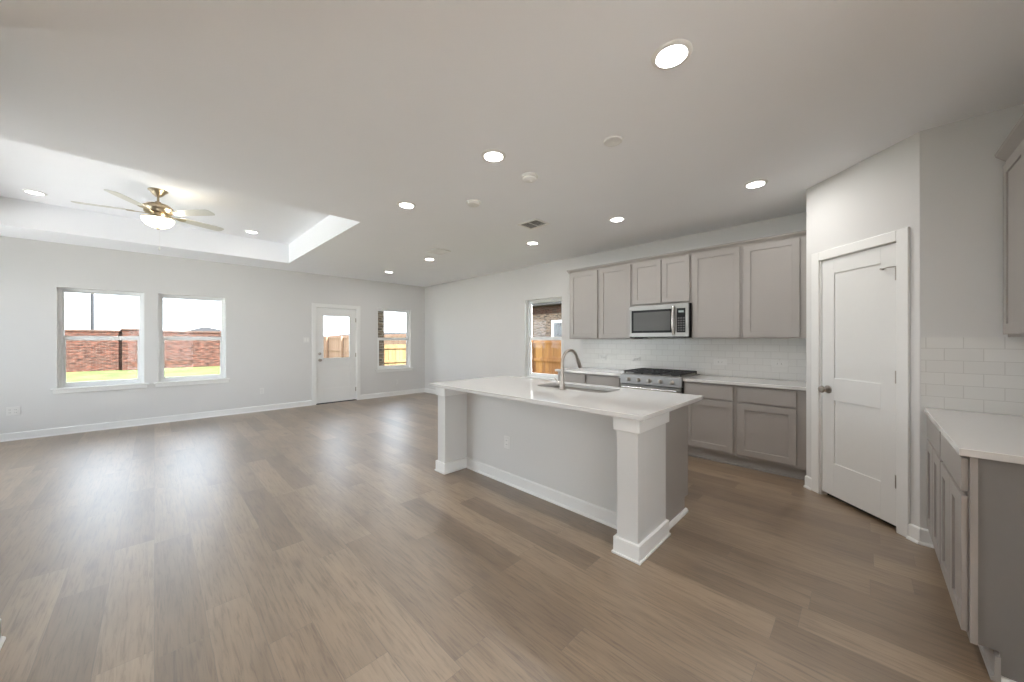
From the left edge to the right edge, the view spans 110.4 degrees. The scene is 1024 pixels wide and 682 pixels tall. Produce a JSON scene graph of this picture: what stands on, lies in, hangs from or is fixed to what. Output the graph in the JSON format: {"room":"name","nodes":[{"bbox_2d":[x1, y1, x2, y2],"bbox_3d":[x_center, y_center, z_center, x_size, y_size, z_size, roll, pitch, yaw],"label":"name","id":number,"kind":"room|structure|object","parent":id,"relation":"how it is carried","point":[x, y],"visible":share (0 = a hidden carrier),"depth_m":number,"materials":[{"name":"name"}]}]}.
{"room":"open-plan kitchen","nodes":[
{"label":"open-plan kitchen","id":0,"kind":"room"},
{"bbox_2d":[0,236,424,433],"bbox_3d":[-4.927,-0.020,6.740,0.150,2.740,7.620,0,0,45],"label":"wall","id":1,"kind":"structure","parent":0,"point":[269,311],"depth_m":5.98,"materials":[{"name":"paint"}]},
{"bbox_2d":[6,406,19,415],"bbox_3d":[-6.741,0.955,4.800,0.008,0.116,0.116,0,0,45],"label":"wall outlet","id":2,"kind":"object","parent":1,"relation":"attached to","point":[10,411],"visible":1,"depth_m":4.80,"materials":[{"name":"white plastic"}]},
{"bbox_2d":[50,287,148,393],"bbox_3d":[-6.222,-0.003,5.407,0.180,1.525,0.973,0,0,45],"label":"window","id":3,"kind":"structure","parent":1,"relation":"in","point":[62,386],"depth_m":5.30,"materials":[{"name":"white plastic"}]},
{"bbox_2d":[154,293,229,386],"bbox_3d":[-5.500,-0.003,6.134,0.180,1.525,0.973,0,0,45],"label":"window","id":4,"kind":"structure","parent":1,"relation":"in","point":[163,381],"depth_m":6.09,"materials":[{"name":"white plastic"}]},
{"bbox_2d":[0,388,423,441],"bbox_3d":[-4.864,1.298,6.677,0.027,0.105,7.320,0,0,45],"label":"baseboard","id":5,"kind":"structure","parent":1,"relation":"attached to","point":[22,435],"depth_m":5.80,"materials":[{"name":"white paint"}]},
{"bbox_2d":[312,303,359,404],"bbox_3d":[-3.853,0.286,7.778,0.210,2.127,1.000,0,0,45],"label":"door","id":6,"kind":"structure","parent":1,"relation":"in","point":[334,380],"depth_m":7.73,"materials":[{"name":"white paint"}]},
{"bbox_2d":[375,308,412,372],"bbox_3d":[-2.919,-0.003,8.733,0.180,1.525,0.973,0,0,45],"label":"window","id":7,"kind":"structure","parent":1,"relation":"in","point":[390,368],"depth_m":8.87,"materials":[{"name":"white plastic"}]},
{"bbox_2d":[0,392,994,681],"bbox_3d":[-0.698,1.410,2.540,12.070,0.120,7.620,0,0,45],"label":"floor","id":8,"kind":"structure","parent":0,"point":[321,542],"depth_m":2.03,"materials":[{"name":"brown wood"}]},
{"bbox_2d":[434,387,687,564],"bbox_3d":[0.325,0.913,3.264,2.222,0.874,0.992,0,0,45],"label":"kitchen island","id":9,"kind":"object","parent":8,"relation":"on","point":[628,476],"visible":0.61,"depth_m":2.79,"materials":[{"name":"grey paint"}]},
{"bbox_2d":[504,436,509,448],"bbox_3d":[-0.056,0.965,3.364,0.072,0.116,0.008,0,0,45],"label":"wall outlet","id":10,"kind":"object","parent":9,"relation":"attached to","point":[506,438],"visible":1,"depth_m":3.36,"materials":[{"name":"white plastic"}]},
{"bbox_2d":[429,376,702,420],"bbox_3d":[0.334,0.459,3.273,2.290,0.030,1.095,0,0,45],"label":"island countertop","id":11,"kind":"structure","parent":9,"relation":"on","point":[627,403],"depth_m":2.81,"materials":[{"name":"white stone"}]},
{"bbox_2d":[555,349,581,389],"bbox_3d":[0.523,0.261,3.329,0.119,0.366,0.331,0,0,45],"label":"kitchen faucet","id":12,"kind":"object","parent":11,"relation":"on","point":[561,382],"visible":1,"depth_m":3.21,"materials":[{"name":"silver metal"}]},
{"bbox_2d":[547,386,611,392],"bbox_3d":[0.607,0.574,3.364,0.800,0.196,0.380,0,0,45],"label":"sink","id":13,"kind":"object","parent":11,"relation":"in","point":[566,387],"visible":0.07,"depth_m":3.51,"materials":[{"name":"silver metal"}]},
{"bbox_2d":[558,372,586,383],"bbox_3d":[1.085,0.913,5.479,0.518,0.874,0.627,0,0,45],"label":"base cabinet","id":14,"kind":"object","parent":8,"relation":"on","point":[568,376],"visible":0.09,"depth_m":5.21,"materials":[{"name":"grey paint"}]},
{"bbox_2d":[587,374,620,386],"bbox_3d":[1.460,0.913,5.107,0.535,0.874,0.627,0,0,45],"label":"base cabinet","id":15,"kind":"object","parent":8,"relation":"on","point":[604,380],"visible":0.1,"depth_m":4.88,"materials":[{"name":"grey paint"}]},
{"bbox_2d":[555,367,624,375],"bbox_3d":[1.258,0.459,5.295,1.093,0.030,0.636,0,0,45],"label":"countertop","id":16,"kind":"structure","parent":15,"relation":"on","point":[612,372],"depth_m":5.23,"materials":[{"name":"white stone"}]},
{"bbox_2d":[620,368,699,393],"bbox_3d":[1.896,0.872,4.609,0.772,0.957,0.698,0,0,45],"label":"gas range","id":17,"kind":"object","parent":8,"relation":"on","point":[664,380],"visible":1,"depth_m":4.41,"materials":[{"name":"silver metal"}]},
{"bbox_2d":[627,381,683,393],"bbox_3d":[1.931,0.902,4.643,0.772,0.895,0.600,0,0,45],"label":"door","id":18,"kind":"structure","parent":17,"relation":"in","point":[682,389],"depth_m":4.17,"materials":[{"name":"silver metal"}]},
{"bbox_2d":[621,372,699,378],"bbox_3d":[1.920,0.444,4.633,0.772,0.023,0.630,0,0,45],"label":"cooktop","id":19,"kind":"object","parent":17,"relation":"in","point":[640,375],"depth_m":4.43,"materials":[{"name":"black metal"}]},
{"bbox_2d":[684,381,735,455],"bbox_3d":[2.395,0.913,4.179,0.528,0.874,0.627,0,0,45],"label":"base cabinet","id":20,"kind":"object","parent":8,"relation":"on","point":[712,419],"visible":0.73,"depth_m":3.93,"materials":[{"name":"grey paint"}]},
{"bbox_2d":[736,385,805,469],"bbox_3d":[2.791,0.913,3.785,0.586,0.874,0.627,0,0,45],"label":"base cabinet","id":21,"kind":"object","parent":8,"relation":"on","point":[770,422],"visible":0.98,"depth_m":3.56,"materials":[{"name":"grey paint"}]},
{"bbox_2d":[683,375,805,390],"bbox_3d":[2.596,0.459,3.966,1.120,0.030,0.636,0,0,45],"label":"countertop","id":22,"kind":"structure","parent":21,"relation":"on","point":[741,381],"depth_m":3.83,"materials":[{"name":"white stone"}]},
{"bbox_2d":[688,447,805,479],"bbox_3d":[2.442,1.300,3.809,1.116,0.100,0.022,0,0,45],"label":"board","id":23,"kind":"object","parent":21,"relation":"attached to","point":[795,473],"visible":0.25,"depth_m":3.75,"materials":[{"name":"grey paint"}]},
{"bbox_2d":[927,416,942,564],"bbox_3d":[2.736,0.913,1.898,0.646,0.874,0.625,0,0,45],"label":"base cabinet","id":24,"kind":"object","parent":8,"relation":"on","point":[934,460],"visible":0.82,"depth_m":2.07,"materials":[{"name":"grey paint"}]},
{"bbox_2d":[941,433,1023,681],"bbox_3d":[2.300,0.913,1.458,0.646,0.874,0.610,0,0,45],"label":"base cabinet","id":25,"kind":"object","parent":8,"relation":"on","point":[982,500],"visible":0.98,"depth_m":1.43,"materials":[{"name":"grey paint"}]},
{"bbox_2d":[924,408,1023,464],"bbox_3d":[2.510,0.459,1.675,0.656,0.030,1.245,0,0,45],"label":"countertop","id":26,"kind":"structure","parent":25,"relation":"on","point":[997,437],"depth_m":1.70,"materials":[{"name":"white stone"}]},
{"bbox_2d":[978,644,1000,681],"bbox_3d":[2.349,1.300,1.848,0.024,0.100,1.242,0,0,45],"label":"board","id":27,"kind":"object","parent":25,"relation":"attached to","point":[992,659],"visible":0.32,"depth_m":1.43,"materials":[{"name":"grey paint"}]},
{"bbox_2d":[1001,676,1015,681],"bbox_3d":[2.117,1.338,1.210,0.544,0.024,0.020,0,0,45],"label":"trim","id":28,"kind":"structure","parent":25,"relation":"attached to","point":[1003,679],"depth_m":1.39,"materials":[{"name":"white paint"}]},
{"bbox_2d":[0,0,1023,286],"bbox_3d":[-0.698,-1.620,2.540,12.070,0.460,7.620,0,0,45],"label":"ceiling","id":29,"kind":"structure","parent":0,"point":[303,125],"depth_m":2.17,"materials":[{"name":"paint"}]},
{"bbox_2d":[22,189,47,195],"bbox_3d":[-5.590,-1.725,4.164,0.186,0.008,0.186,0,0,45],"label":"recessed light","id":30,"kind":"object","parent":29,"relation":"in","point":[33,192],"visible":1,"depth_m":4.15,"materials":[{"name":"white plastic"}]},
{"bbox_2d":[71,187,223,249],"bbox_3d":[-4.131,-1.385,4.125,1.244,0.690,1.268,0,0,45],"label":"ceiling fan","id":31,"kind":"object","parent":29,"relation":"hanging from","point":[157,215],"visible":1,"depth_m":4.05,"materials":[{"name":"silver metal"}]},
{"bbox_2d":[245,230,258,233],"bbox_3d":[-4.159,-1.725,5.675,0.186,0.008,0.186,0,0,45],"label":"recessed light","id":32,"kind":"object","parent":29,"relation":"in","point":[247,231],"visible":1,"depth_m":5.67,"materials":[{"name":"white plastic"}]},
{"bbox_2d":[397,201,415,208],"bbox_3d":[-1.088,-1.385,3.651,0.186,0.008,0.186,0,0,45],"label":"recessed light","id":33,"kind":"object","parent":29,"relation":"in","point":[408,205],"visible":1,"depth_m":3.65,"materials":[{"name":"white plastic"}]},
{"bbox_2d":[427,248,450,254],"bbox_3d":[-1.150,-1.385,5.554,0.300,0.010,0.250,0,0,45],"label":"ceiling vent","id":34,"kind":"object","parent":29,"relation":"in","point":[437,250],"visible":1,"depth_m":5.53,"materials":[{"name":"white plastic"}]},
{"bbox_2d":[466,199,480,206],"bbox_3d":[-0.392,-1.368,3.572,0.142,0.044,0.142,0,0,45],"label":"smoke detector","id":35,"kind":"object","parent":29,"relation":"attached to","point":[471,202],"visible":1,"depth_m":3.53,"materials":[{"name":"white plastic"}]},
{"bbox_2d":[481,149,505,161],"bbox_3d":[-0.143,-1.385,2.681,0.186,0.008,0.186,0,0,45],"label":"recessed light","id":36,"kind":"object","parent":29,"relation":"in","point":[492,155],"visible":1,"depth_m":2.67,"materials":[{"name":"white plastic"}]},
{"bbox_2d":[521,172,537,182],"bbox_3d":[0.144,-1.368,3.007,0.142,0.044,0.142,0,0,45],"label":"smoke detector","id":37,"kind":"object","parent":29,"relation":"attached to","point":[528,177],"visible":1,"depth_m":2.97,"materials":[{"name":"white plastic"}]},
{"bbox_2d":[526,241,538,244],"bbox_3d":[0.285,-1.385,5.075,0.186,0.008,0.186,0,0,45],"label":"recessed light","id":38,"kind":"object","parent":29,"relation":"in","point":[529,242],"visible":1,"depth_m":5.08,"materials":[{"name":"white plastic"}]},
{"bbox_2d":[517,218,549,229],"bbox_3d":[0.249,-1.385,4.246,0.300,0.010,0.250,0,0,45],"label":"ceiling vent","id":39,"kind":"object","parent":29,"relation":"in","point":[534,223],"visible":1,"depth_m":4.24,"materials":[{"name":"white plastic"}]},
{"bbox_2d":[603,135,622,146],"bbox_3d":[0.697,-1.381,2.472,0.132,0.016,0.132,0,0,45],"label":"cover plate","id":40,"kind":"object","parent":29,"relation":"attached to","point":[611,141],"visible":1,"depth_m":2.46,"materials":[{"name":"white plastic"}]},
{"bbox_2d":[609,216,625,221],"bbox_3d":[1.199,-1.385,4.081,0.186,0.008,0.186,0,0,45],"label":"recessed light","id":41,"kind":"object","parent":29,"relation":"in","point":[618,218],"visible":1,"depth_m":4.08,"materials":[{"name":"white plastic"}]},
{"bbox_2d":[651,39,692,69],"bbox_3d":[0.774,-1.385,1.733,0.186,0.008,0.186,0,0,45],"label":"recessed light","id":42,"kind":"object","parent":29,"relation":"in","point":[673,53],"visible":1,"depth_m":1.73,"materials":[{"name":"white plastic"}]},
{"bbox_2d":[743,179,767,188],"bbox_3d":[2.159,-1.385,3.161,0.186,0.008,0.186,0,0,45],"label":"recessed light","id":43,"kind":"object","parent":29,"relation":"in","point":[761,182],"visible":1,"depth_m":3.15,"materials":[{"name":"white plastic"}]},
{"bbox_2d":[425,212,805,389],"bbox_3d":[0.987,-0.020,6.130,9.100,2.740,0.150,0,0,45],"label":"wall","id":44,"kind":"structure","parent":0,"point":[475,326],"depth_m":7.13,"materials":[{"name":"paint"}]},
{"bbox_2d":[424,388,435,393],"bbox_3d":[-0.606,1.298,7.588,4.755,0.105,0.027,0,0,45],"label":"baseboard","id":45,"kind":"structure","parent":44,"relation":"attached to","point":[426,390],"depth_m":9.06,"materials":[{"name":"white paint"}]},
{"bbox_2d":[522,296,561,380],"bbox_3d":[0.581,-0.003,6.505,0.973,1.525,0.180,0,0,45],"label":"window","id":46,"kind":"structure","parent":44,"relation":"in","point":[528,303],"depth_m":6.78,"materials":[{"name":"white plastic"}]},
{"bbox_2d":[570,269,598,338],"bbox_3d":[1.199,-0.542,5.565,0.529,1.045,0.349,0,0,45],"label":"upper cabinet","id":47,"kind":"object","parent":44,"relation":"attached to","point":[584,286],"visible":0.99,"depth_m":5.43,"materials":[{"name":"grey paint"}]},
{"bbox_2d":[599,264,642,338],"bbox_3d":[1.573,-0.542,5.194,0.520,1.045,0.349,0,0,45],"label":"upper cabinet","id":48,"kind":"object","parent":44,"relation":"attached to","point":[615,283],"visible":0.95,"depth_m":5.07,"materials":[{"name":"grey paint"}]},
{"bbox_2d":[632,254,691,306],"bbox_3d":[2.030,-0.763,4.740,0.764,0.603,0.349,0,0,45],"label":"upper cabinet","id":49,"kind":"object","parent":44,"relation":"attached to","point":[667,280],"visible":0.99,"depth_m":4.59,"materials":[{"name":"grey paint"}]},
{"bbox_2d":[630,303,691,337],"bbox_3d":[1.979,-0.242,4.689,0.756,0.431,0.457,0,0,45],"label":"microwave oven","id":50,"kind":"object","parent":49,"relation":"attached to","point":[665,320],"visible":0.97,"depth_m":4.53,"materials":[{"name":"silver metal"}]},
{"bbox_2d":[567,230,805,273],"bbox_3d":[2.039,-1.081,4.723,2.975,0.051,0.363,0,0,45],"label":"crown molding","id":51,"kind":"structure","parent":44,"relation":"attached to","point":[798,233],"depth_m":4.28,"materials":[{"name":"grey paint"}]},
{"bbox_2d":[583,338,805,380],"bbox_3d":[2.189,0.212,4.824,2.907,0.463,0.008,0,0,45],"label":"tile backsplash","id":52,"kind":"structure","parent":44,"relation":"attached to","point":[747,358],"depth_m":4.53,"materials":[{"name":"white tile"}]},
{"bbox_2d":[632,357,639,361],"bbox_3d":[1.805,0.275,5.194,0.116,0.072,0.008,0,0,45],"label":"wall outlet","id":53,"kind":"object","parent":52,"relation":"attached to","point":[635,359],"visible":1,"depth_m":5.19,"materials":[{"name":"white plastic"}]},
{"bbox_2d":[714,359,726,364],"bbox_3d":[2.582,0.270,4.423,0.150,0.075,0.008,0,0,45],"label":"wall outlet","id":54,"kind":"object","parent":52,"relation":"attached to","point":[716,361],"visible":1,"depth_m":4.42,"materials":[{"name":"white plastic"}]},
{"bbox_2d":[771,360,787,367],"bbox_3d":[3.004,0.265,4.003,0.150,0.075,0.008,0,0,45],"label":"wall outlet","id":55,"kind":"object","parent":52,"relation":"attached to","point":[774,363],"visible":1,"depth_m":4.01,"materials":[{"name":"white plastic"}]},
{"bbox_2d":[692,246,741,338],"bbox_3d":[2.491,-0.542,4.282,0.531,1.045,0.349,0,0,45],"label":"upper cabinet","id":56,"kind":"object","parent":44,"relation":"attached to","point":[717,274],"visible":1,"depth_m":4.16,"materials":[{"name":"grey paint"}]},
{"bbox_2d":[742,236,805,338],"bbox_3d":[2.890,-0.542,3.886,0.589,1.045,0.349,0,0,45],"label":"upper cabinet","id":57,"kind":"object","parent":44,"relation":"attached to","point":[773,272],"visible":0.98,"depth_m":3.77,"materials":[{"name":"grey paint"}]},
{"bbox_2d":[803,132,921,543],"bbox_3d":[2.749,-0.020,2.817,0.137,2.740,0.922,0,0,0],"label":"wall","id":58,"kind":"structure","parent":0,"point":[879,194],"depth_m":2.61,"materials":[{"name":"paint"}]},
{"bbox_2d":[811,227,909,536],"bbox_3d":[2.728,0.288,2.813,0.180,2.123,0.782,0,0,0],"label":"door","id":59,"kind":"structure","parent":58,"relation":"in","point":[860,290],"depth_m":2.76,"materials":[{"name":"white paint"}]},
{"bbox_2d":[920,103,1023,528],"bbox_3d":[2.989,-0.020,2.168,0.674,2.740,0.110,0,0,45],"label":"wall","id":60,"kind":"structure","parent":0,"point":[961,176],"depth_m":2.25,"materials":[{"name":"paint"}]},
{"bbox_2d":[919,528,933,547],"bbox_3d":[2.720,1.298,2.338,0.064,0.105,0.027,0,0,45],"label":"baseboard","id":61,"kind":"structure","parent":60,"relation":"attached to","point":[925,538],"depth_m":2.34,"materials":[{"name":"white paint"}]},
{"bbox_2d":[921,337,1023,415],"bbox_3d":[2.947,0.212,2.125,0.670,0.462,0.008,0,0,45],"label":"tile backsplash","id":62,"kind":"structure","parent":60,"relation":"attached to","point":[972,374],"depth_m":2.21,"materials":[{"name":"white tile"}]},
{"bbox_3d":[-2.879,-0.020,0.851,0.185,2.740,1.850,0,0,45],"label":"wall","id":63,"kind":"structure","parent":0,"visible":0},
{"bbox_2d":[0,619,5,649],"bbox_3d":[-2.872,1.298,0.863,0.232,0.105,1.877,0,0,45],"label":"baseboard","id":64,"kind":"structure","parent":63,"relation":"attached to","point":[2,638],"depth_m":1.59,"materials":[{"name":"white paint"}]},
{"bbox_3d":[3.887,-0.020,0.699,2.670,2.740,3.770,0,0,45],"label":"wall","id":65,"kind":"structure","parent":0,"visible":0},
{"bbox_2d":[1003,139,1023,336],"bbox_3d":[2.759,-0.542,1.709,0.349,1.045,0.860,0,0,45],"label":"upper cabinet","id":66,"kind":"object","parent":65,"relation":"attached to","point":[1013,168],"visible":1,"depth_m":1.99,"materials":[{"name":"grey paint"}]},
{"bbox_2d":[995,113,1023,161],"bbox_3d":[2.640,-1.089,1.827,0.068,0.067,0.860,0,0,45],"label":"crown molding","id":67,"kind":"structure","parent":66,"relation":"attached to","point":[1015,137],"depth_m":1.96,"materials":[{"name":"grey paint"}]},
{"label":"outside","id":68,"kind":"structure","parent":0,"visible":0},
{"bbox_2d":[66,366,219,381],"bbox_3d":[-14.226,1.600,24.701,95.000,0.200,105.000,0,0,45],"label":"ground","id":69,"kind":"structure","parent":68,"point":[83,376],"depth_m":16.08,"materials":[{"name":"green plant"}]},
{"bbox_2d":[90,294,93,329],"bbox_3d":[-23.735,-3.075,20.093,0.280,9.150,0.280,0,0,45],"label":"light pole","id":70,"kind":"object","parent":69,"relation":"on","point":[92,295],"visible":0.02,"depth_m":20.05,"materials":[{"name":"metal"}]},
{"bbox_2d":[65,328,220,371],"bbox_3d":[-20.589,0.455,17.138,0.830,2.090,19.300,0,0,45],"label":"fence","id":71,"kind":"object","parent":69,"relation":"on","point":[81,355],"visible":0.35,"depth_m":17.94,"materials":[{"name":"red brick"}]},
{"bbox_2d":[188,327,220,330],"bbox_3d":[-39.329,-0.100,45.546,9.200,3.200,5.800,0,0,45],"label":"house","id":72,"kind":"structure","parent":69,"relation":"on","point":[201,328],"depth_m":44.24,"materials":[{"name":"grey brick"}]},
{"bbox_2d":[324,334,405,357],"bbox_3d":[-8.713,0.615,19.005,13.650,1.770,0.148,0,0,45],"label":"fence","id":73,"kind":"object","parent":69,"relation":"on","point":[334,346],"visible":0.24,"depth_m":20.07,"materials":[{"name":"beige wood"}]},
{"bbox_2d":[333,332,405,335],"bbox_3d":[-18.924,0.150,54.737,9.200,2.700,18.200,0,0,45],"label":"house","id":74,"kind":"structure","parent":69,"relation":"on","point":[384,332],"depth_m":53.60,"materials":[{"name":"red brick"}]},
{"bbox_2d":[378,311,383,365],"bbox_3d":[-4.244,0.025,8.443,1.278,2.950,3.000,0,0,45],"label":"brick wall","id":75,"kind":"structure","parent":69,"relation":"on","point":[380,313],"depth_m":9.42,"materials":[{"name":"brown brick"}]},
{"bbox_2d":[384,344,405,365],"bbox_3d":[-4.548,0.825,13.150,0.148,1.350,2.350,0,0,45],"label":"fence","id":76,"kind":"object","parent":69,"relation":"on","point":[394,354],"visible":0.24,"depth_m":13.35,"materials":[{"name":"yellow wood"}]},
{"bbox_2d":[532,340,560,374],"bbox_3d":[1.192,0.725,12.127,9.400,1.550,0.148,0,0,45],"label":"fence","id":77,"kind":"object","parent":69,"relation":"on","point":[546,354],"visible":0.02,"depth_m":12.23,"materials":[{"name":"orange wood"}]},
{"bbox_2d":[532,301,561,336],"bbox_3d":[4.718,-0.100,16.103,13.000,3.200,6.500,0,0,45],"label":"house","id":78,"kind":"structure","parent":69,"relation":"on","point":[546,316],"depth_m":15.35,"materials":[{"name":"brown brick"}]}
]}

